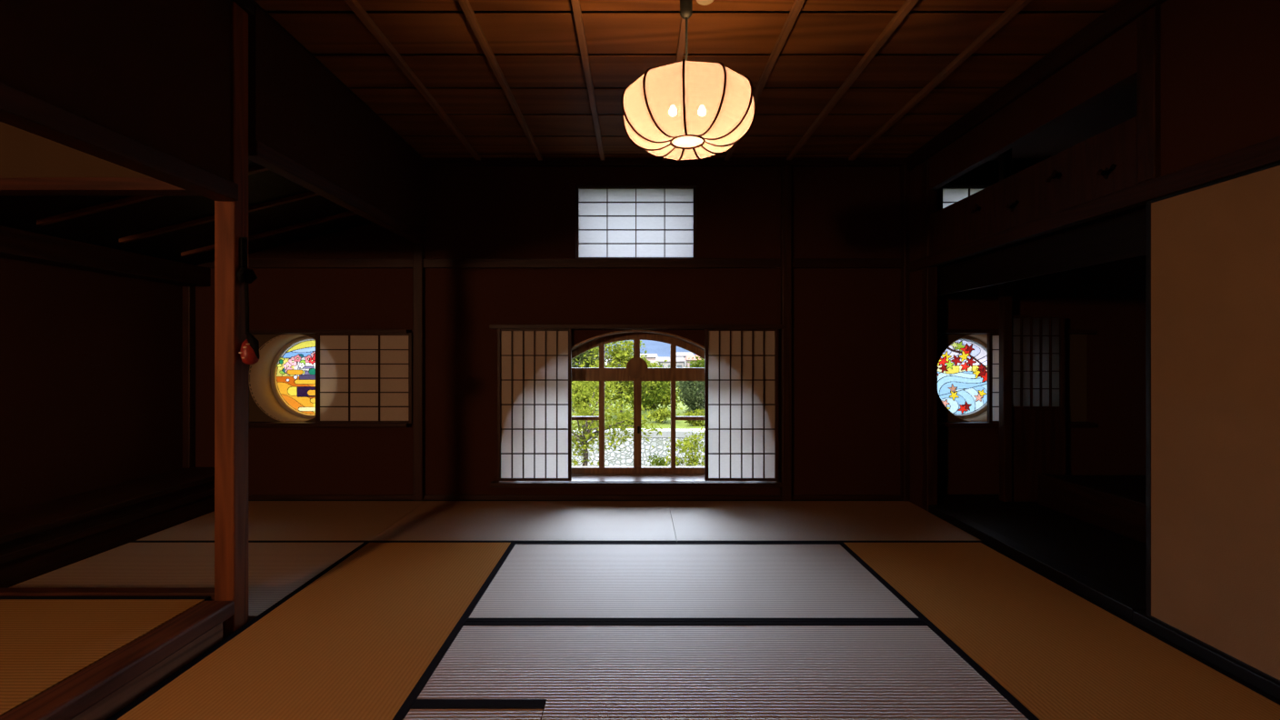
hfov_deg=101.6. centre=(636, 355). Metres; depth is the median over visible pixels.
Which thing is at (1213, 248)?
sliding door
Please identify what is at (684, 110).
pendant lantern
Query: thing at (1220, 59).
wall
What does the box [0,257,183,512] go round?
wall
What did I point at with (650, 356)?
house
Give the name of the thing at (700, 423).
shrub
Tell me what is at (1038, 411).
screen
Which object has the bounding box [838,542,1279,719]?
mat
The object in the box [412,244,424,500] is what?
wooden post
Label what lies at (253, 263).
trim
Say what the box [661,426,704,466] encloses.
shrub
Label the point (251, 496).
baseboard
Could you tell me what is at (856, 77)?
ceiling
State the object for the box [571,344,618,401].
tree
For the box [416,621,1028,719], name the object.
mat
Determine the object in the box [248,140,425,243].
trim
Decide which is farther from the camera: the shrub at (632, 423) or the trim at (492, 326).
the shrub at (632, 423)
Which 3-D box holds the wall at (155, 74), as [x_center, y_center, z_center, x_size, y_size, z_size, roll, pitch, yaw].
[-1.728,-1.139,0.784,0.085,0.825,6.768,0,0,0]
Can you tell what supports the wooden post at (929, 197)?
on the floor
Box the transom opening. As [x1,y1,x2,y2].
[989,79,1137,160]
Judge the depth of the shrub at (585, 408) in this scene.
17.38 m
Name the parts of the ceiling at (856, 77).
cornice, cornice, cornice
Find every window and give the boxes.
[248,333,315,421]
[499,330,776,481]
[937,333,987,421]
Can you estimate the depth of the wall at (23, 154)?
2.25 m
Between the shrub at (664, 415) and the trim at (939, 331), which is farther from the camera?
the shrub at (664, 415)
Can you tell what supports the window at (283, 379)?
in the wall at (845, 322)
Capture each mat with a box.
[0,596,209,716]
[10,542,363,621]
[106,542,516,719]
[130,500,427,542]
[366,500,676,542]
[403,699,545,719]
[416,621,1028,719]
[466,542,922,621]
[668,500,985,542]
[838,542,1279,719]
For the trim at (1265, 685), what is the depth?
1.95 m
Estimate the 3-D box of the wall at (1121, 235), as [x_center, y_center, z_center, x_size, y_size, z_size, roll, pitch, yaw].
[2.280,-0.741,3.062,0.020,0.580,1.875,0,0,0]
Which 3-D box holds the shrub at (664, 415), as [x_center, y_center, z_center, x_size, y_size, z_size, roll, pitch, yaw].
[0.898,2.087,18.211,1.017,0.631,1.046,0,0,-40]
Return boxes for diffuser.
[672,136,702,147]
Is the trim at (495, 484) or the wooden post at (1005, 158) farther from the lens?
the trim at (495, 484)
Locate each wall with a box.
[0,0,425,235]
[0,121,149,177]
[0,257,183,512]
[194,135,1146,503]
[571,429,704,466]
[909,0,1279,508]
[937,164,1146,296]
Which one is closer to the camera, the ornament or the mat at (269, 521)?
the ornament
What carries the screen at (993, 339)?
on the trim at (939, 424)
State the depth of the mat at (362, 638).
2.07 m
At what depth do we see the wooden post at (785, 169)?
4.11 m
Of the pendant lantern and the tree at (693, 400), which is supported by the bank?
the tree at (693, 400)
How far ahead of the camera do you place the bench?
3.08 m
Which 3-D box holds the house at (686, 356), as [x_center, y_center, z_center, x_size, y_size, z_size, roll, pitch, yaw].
[14.600,2.799,124.500,5.700,5.700,5.700,0,0,0]
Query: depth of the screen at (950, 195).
4.21 m
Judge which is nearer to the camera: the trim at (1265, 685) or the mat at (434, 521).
the trim at (1265, 685)
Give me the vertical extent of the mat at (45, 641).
0.052 m
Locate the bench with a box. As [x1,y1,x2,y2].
[0,467,214,587]
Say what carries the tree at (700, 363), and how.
on the bank
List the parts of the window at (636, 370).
sill, rail, arch frame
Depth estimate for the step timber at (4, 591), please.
2.25 m
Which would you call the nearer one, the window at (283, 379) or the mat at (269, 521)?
the mat at (269, 521)
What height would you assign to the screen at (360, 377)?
0.716 m
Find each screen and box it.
[315,332,412,423]
[497,329,571,480]
[576,186,695,258]
[704,329,779,480]
[941,186,988,209]
[987,333,999,422]
[1011,315,1065,501]
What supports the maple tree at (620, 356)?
on the bank
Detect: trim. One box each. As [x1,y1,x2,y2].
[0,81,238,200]
[0,177,199,195]
[197,258,901,268]
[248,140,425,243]
[248,364,249,421]
[248,421,410,427]
[249,329,410,333]
[490,324,785,329]
[490,480,785,487]
[909,135,1279,272]
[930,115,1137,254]
[937,329,1096,333]
[937,421,1096,427]
[1133,610,1279,699]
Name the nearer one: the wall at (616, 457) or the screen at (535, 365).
the screen at (535, 365)
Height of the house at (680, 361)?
5.300 m
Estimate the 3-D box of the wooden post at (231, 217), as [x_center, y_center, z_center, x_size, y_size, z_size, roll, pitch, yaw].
[-1.748,-0.150,2.254,0.085,2.706,0.086,0,0,0]
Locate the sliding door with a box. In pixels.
[1146,161,1279,684]
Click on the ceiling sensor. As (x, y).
(700, 2)
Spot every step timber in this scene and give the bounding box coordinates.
[0,587,214,600]
[0,600,234,719]
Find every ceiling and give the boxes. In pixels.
[0,159,373,286]
[230,0,1167,170]
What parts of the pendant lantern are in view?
cord, lamp shade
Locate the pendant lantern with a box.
[621,0,756,160]
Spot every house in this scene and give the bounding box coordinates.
[640,353,658,359]
[655,357,685,367]
[676,351,693,367]
[684,355,700,367]
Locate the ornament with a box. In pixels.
[236,237,259,364]
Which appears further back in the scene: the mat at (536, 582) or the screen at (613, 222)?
the screen at (613, 222)
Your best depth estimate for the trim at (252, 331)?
4.08 m
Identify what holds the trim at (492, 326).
attached to the wall at (845, 322)
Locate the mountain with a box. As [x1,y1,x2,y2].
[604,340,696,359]
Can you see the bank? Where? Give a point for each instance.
(679, 424)
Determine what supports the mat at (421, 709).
on the floor
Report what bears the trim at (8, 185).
attached to the wall at (23, 154)
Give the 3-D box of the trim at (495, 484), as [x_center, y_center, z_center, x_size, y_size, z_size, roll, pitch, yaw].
[0.010,1.021,4.136,2.320,0.036,0.066,0,0,0]
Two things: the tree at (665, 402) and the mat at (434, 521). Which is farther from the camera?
the tree at (665, 402)
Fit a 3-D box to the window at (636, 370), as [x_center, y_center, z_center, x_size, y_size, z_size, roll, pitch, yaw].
[0.012,0.406,4.298,2.210,1.223,0.315,0,0,0]
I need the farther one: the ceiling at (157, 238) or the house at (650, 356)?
the house at (650, 356)
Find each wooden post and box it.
[214,1,248,639]
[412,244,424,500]
[780,164,791,500]
[921,159,937,511]
[999,148,1011,501]
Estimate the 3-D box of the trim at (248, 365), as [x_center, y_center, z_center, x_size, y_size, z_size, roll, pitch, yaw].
[-3.105,0.178,4.127,0.030,0.700,0.084,0,0,0]
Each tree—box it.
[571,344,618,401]
[571,356,670,466]
[571,380,599,410]
[578,340,665,415]
[612,361,670,411]
[626,357,684,409]
[675,380,704,412]
[677,355,704,398]
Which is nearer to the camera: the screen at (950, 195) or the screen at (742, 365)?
the screen at (742, 365)
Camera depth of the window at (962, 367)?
4.42 m
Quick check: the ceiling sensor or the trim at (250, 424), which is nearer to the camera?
the ceiling sensor
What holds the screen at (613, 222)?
attached to the wall at (845, 322)
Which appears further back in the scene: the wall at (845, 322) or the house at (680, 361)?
the house at (680, 361)
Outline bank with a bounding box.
[571,381,704,429]
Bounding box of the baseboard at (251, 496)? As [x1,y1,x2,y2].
[248,494,900,499]
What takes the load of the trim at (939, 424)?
attached to the wall at (845, 322)
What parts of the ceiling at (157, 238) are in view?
wall plate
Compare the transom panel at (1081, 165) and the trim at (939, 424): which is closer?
the transom panel at (1081, 165)
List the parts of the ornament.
cord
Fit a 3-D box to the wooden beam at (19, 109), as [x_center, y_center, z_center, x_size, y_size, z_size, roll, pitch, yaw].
[-1.728,-0.688,-0.198,0.095,0.073,4.805,0,0,0]
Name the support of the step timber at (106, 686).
on the floor
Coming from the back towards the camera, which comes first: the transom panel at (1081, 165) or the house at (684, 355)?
the house at (684, 355)
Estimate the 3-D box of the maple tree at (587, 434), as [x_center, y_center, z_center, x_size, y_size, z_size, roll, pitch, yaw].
[-0.855,1.129,9.307,2.996,2.253,2.760,0,0,0]
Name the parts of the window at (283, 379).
ring frame, leaded glass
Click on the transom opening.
(1120, 105)
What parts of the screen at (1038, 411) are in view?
frame, panel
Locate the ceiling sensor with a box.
[696,0,713,5]
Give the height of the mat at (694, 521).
0.052 m
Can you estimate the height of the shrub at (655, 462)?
1.451 m
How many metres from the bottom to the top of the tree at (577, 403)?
1.888 m
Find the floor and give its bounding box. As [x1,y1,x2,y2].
[928,494,1146,621]
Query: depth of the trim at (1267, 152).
2.30 m
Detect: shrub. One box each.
[575,408,599,425]
[615,411,633,427]
[643,407,679,423]
[645,452,677,466]
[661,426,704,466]
[682,408,704,426]
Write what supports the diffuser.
attached to the pendant lantern
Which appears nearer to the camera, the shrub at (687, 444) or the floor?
the floor
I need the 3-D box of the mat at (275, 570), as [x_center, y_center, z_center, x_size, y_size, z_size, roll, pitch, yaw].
[-2.392,1.174,2.753,1.437,0.050,0.900,0,0,0]
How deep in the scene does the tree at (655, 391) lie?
22.28 m

